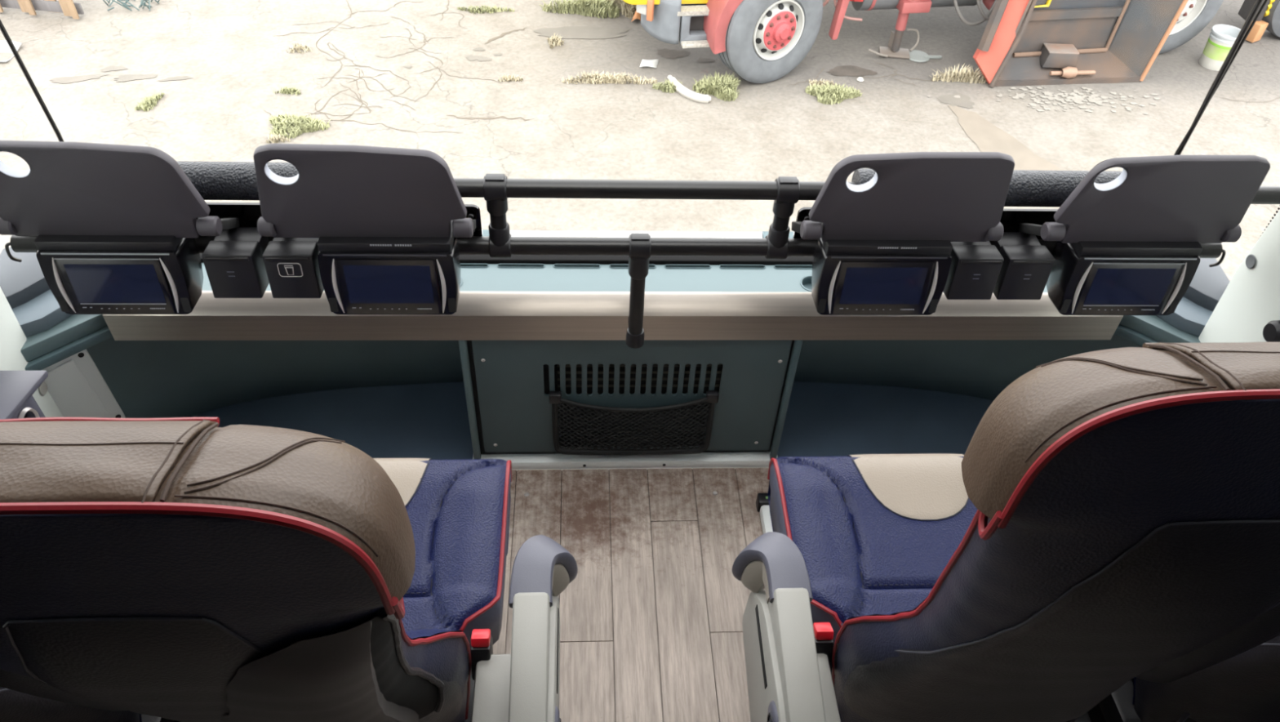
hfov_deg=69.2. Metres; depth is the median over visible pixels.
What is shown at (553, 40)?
grass patch
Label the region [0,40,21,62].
plastic bag
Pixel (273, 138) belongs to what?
grass patch
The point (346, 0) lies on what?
crack
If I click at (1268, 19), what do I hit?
roller
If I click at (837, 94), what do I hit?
grass patch
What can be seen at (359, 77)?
crack web
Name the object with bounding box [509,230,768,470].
wall
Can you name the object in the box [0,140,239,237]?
tray table
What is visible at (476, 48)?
light
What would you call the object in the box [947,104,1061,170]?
damp patch
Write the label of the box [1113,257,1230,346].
trim
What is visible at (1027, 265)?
cup holder
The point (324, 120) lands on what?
crack
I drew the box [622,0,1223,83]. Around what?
truck
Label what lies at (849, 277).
monitor
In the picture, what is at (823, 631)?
seat belt buckle
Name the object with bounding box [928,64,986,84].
grass patch
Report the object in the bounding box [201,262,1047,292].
trim
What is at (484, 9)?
grass patch
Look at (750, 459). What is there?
trim
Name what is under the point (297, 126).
grass patch
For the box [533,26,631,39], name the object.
damp patch
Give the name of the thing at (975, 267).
cup holder
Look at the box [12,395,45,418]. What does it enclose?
cup holder
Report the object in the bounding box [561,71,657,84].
grass patch
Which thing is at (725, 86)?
grass patch
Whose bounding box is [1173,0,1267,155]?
blind cord
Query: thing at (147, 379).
wall
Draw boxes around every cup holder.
[12,395,45,418]
[201,226,269,297]
[262,237,324,297]
[942,240,1004,299]
[989,231,1054,299]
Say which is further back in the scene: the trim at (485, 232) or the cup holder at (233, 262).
the trim at (485, 232)
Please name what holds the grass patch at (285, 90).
on the ground
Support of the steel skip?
on the ground
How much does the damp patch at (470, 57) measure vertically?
0.003 m
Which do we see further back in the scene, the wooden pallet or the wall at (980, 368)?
the wooden pallet
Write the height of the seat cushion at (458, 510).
0.147 m
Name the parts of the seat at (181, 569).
backrest, grab handle, backrest, arm frame, armrest, arm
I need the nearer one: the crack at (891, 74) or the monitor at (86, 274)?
the monitor at (86, 274)
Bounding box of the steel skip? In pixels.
[973,0,1188,87]
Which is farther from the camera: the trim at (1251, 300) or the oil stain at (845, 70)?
the oil stain at (845, 70)
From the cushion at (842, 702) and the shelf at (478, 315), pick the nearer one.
the cushion at (842, 702)
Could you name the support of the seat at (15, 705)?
on the floor
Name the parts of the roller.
yellow rod, yellow rod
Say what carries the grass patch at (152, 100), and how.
on the ground
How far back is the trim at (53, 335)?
1.70 m
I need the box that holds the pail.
[1199,24,1240,71]
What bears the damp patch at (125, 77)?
on the ground
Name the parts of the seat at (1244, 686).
leg, backrest, frame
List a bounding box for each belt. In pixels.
[470,628,493,679]
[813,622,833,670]
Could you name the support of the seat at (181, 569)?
on the floor
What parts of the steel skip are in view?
plate, plate, panel, floor plate, panel, plate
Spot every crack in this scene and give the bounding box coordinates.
[309,92,370,115]
[315,0,351,87]
[324,120,460,133]
[342,64,410,97]
[446,115,533,120]
[484,27,525,44]
[786,66,824,86]
[854,74,938,81]
[875,62,915,85]
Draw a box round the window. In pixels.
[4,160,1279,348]
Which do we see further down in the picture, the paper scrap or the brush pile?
the paper scrap
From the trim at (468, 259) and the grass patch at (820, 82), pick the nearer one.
the trim at (468, 259)
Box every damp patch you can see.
[48,74,108,83]
[101,66,127,71]
[114,73,157,81]
[156,75,192,81]
[465,54,482,60]
[478,57,492,61]
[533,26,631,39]
[937,92,974,108]
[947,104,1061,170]
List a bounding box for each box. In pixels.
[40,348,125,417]
[1039,43,1079,68]
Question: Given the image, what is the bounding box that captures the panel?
[458,339,803,458]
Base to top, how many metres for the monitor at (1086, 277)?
0.138 m
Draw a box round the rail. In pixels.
[755,492,773,533]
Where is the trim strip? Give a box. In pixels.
[667,75,711,102]
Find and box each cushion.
[401,458,511,631]
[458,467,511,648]
[767,455,977,668]
[769,462,872,721]
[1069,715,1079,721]
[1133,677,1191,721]
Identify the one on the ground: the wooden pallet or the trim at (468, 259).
the wooden pallet
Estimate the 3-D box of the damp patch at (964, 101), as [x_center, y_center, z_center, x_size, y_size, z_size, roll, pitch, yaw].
[2.614,-2.159,7.687,0.291,0.004,0.266,0,45,-3]
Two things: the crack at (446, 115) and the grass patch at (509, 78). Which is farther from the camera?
the grass patch at (509, 78)
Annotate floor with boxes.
[191,381,993,721]
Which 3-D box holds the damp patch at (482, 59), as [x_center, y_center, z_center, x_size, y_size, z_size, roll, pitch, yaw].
[-1.315,-2.557,7.864,0.122,0.003,0.082,0,45,-3]
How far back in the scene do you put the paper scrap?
7.90 m
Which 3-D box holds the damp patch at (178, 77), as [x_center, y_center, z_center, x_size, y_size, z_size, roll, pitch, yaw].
[-3.720,-2.260,7.421,0.285,0.004,0.065,-10,46,-13]
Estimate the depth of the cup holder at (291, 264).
1.48 m
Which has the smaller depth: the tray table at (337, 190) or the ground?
the tray table at (337, 190)
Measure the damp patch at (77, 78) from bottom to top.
0.003 m
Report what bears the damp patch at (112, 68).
on the ground
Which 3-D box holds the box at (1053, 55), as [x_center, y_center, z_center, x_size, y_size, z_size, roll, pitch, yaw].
[3.596,-2.618,7.968,0.297,0.139,0.179,2,45,-1]
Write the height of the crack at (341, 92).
0.004 m
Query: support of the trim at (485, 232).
on the wall at (513, 233)
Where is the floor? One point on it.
(651, 614)
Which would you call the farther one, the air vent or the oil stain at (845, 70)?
the oil stain at (845, 70)
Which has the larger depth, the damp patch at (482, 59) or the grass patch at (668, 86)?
the damp patch at (482, 59)
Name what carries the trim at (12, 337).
attached to the wall
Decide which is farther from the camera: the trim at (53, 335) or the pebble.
the pebble
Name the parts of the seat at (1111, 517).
arm, armrest, arm frame, backrest, backrest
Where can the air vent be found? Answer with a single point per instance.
(1271, 331)
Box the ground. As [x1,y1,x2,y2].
[0,0,1279,280]
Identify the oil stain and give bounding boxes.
[657,48,690,58]
[696,57,715,62]
[826,65,877,75]
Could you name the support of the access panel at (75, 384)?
attached to the wall at (147, 379)
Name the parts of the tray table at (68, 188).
hinge arm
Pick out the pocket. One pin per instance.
(581, 425)
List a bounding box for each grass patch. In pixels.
[133,92,164,111]
[265,133,290,143]
[266,111,330,140]
[272,84,301,95]
[284,42,312,53]
[457,4,514,13]
[497,74,523,82]
[538,0,620,18]
[546,33,564,48]
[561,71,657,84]
[605,0,636,18]
[652,77,682,93]
[692,70,739,102]
[804,80,862,104]
[808,78,840,86]
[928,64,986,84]
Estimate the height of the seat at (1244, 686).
1.176 m
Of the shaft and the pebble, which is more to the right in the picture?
the shaft
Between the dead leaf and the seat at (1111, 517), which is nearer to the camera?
the seat at (1111, 517)
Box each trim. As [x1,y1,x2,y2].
[0,247,112,370]
[0,286,63,417]
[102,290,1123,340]
[199,253,813,265]
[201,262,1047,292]
[472,451,777,469]
[482,229,488,235]
[761,231,793,238]
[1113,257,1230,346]
[1198,209,1279,342]
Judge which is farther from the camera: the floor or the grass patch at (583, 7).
the grass patch at (583, 7)
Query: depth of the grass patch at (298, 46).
7.83 m
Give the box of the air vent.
[1262,320,1279,342]
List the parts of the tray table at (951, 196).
hinge arm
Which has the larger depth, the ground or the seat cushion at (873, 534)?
the ground
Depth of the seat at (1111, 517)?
0.92 m
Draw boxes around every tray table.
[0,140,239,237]
[253,143,475,238]
[791,151,1014,241]
[1018,155,1270,243]
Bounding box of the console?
[0,370,48,419]
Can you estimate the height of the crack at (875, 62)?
0.004 m
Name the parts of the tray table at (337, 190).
hinge arm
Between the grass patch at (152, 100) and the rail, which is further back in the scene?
the grass patch at (152, 100)
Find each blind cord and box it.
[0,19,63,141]
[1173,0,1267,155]
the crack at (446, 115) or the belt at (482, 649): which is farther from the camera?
the crack at (446, 115)
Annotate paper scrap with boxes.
[640,58,658,67]
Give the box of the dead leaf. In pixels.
[631,9,640,22]
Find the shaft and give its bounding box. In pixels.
[1048,66,1095,78]
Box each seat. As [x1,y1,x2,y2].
[0,417,577,721]
[0,686,179,721]
[731,342,1279,721]
[1087,635,1279,721]
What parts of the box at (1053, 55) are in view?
box lid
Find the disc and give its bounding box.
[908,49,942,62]
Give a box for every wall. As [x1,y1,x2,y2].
[86,336,463,417]
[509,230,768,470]
[793,334,1142,399]
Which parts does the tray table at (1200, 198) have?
hinge arm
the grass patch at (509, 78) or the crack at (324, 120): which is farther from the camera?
the grass patch at (509, 78)
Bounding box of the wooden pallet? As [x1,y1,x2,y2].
[0,0,84,19]
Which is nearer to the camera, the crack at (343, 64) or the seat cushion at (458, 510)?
the seat cushion at (458, 510)
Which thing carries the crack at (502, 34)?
on the ground
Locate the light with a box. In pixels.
[473,47,485,50]
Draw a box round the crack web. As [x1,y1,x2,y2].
[265,0,502,119]
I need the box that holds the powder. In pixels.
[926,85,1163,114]
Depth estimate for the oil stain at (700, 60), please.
8.02 m
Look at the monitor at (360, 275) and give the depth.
1.47 m
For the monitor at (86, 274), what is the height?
0.138 m
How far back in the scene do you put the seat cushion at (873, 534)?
1.49 m
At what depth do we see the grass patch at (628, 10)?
8.56 m
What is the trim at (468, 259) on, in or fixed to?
attached to the wall at (147, 379)
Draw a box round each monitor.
[34,235,203,314]
[317,219,460,314]
[811,222,952,315]
[1045,223,1202,315]
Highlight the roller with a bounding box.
[1238,0,1279,42]
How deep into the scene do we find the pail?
8.20 m
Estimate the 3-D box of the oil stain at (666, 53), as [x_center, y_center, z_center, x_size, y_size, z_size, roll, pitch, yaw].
[0.296,-2.674,8.075,0.292,0.003,0.197,0,45,-3]
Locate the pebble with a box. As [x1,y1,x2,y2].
[857,76,863,81]
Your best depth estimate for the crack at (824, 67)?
7.83 m
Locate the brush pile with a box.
[102,0,159,10]
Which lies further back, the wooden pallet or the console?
the wooden pallet
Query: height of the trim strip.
0.071 m
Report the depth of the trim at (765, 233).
2.00 m
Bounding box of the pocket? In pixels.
[548,390,719,454]

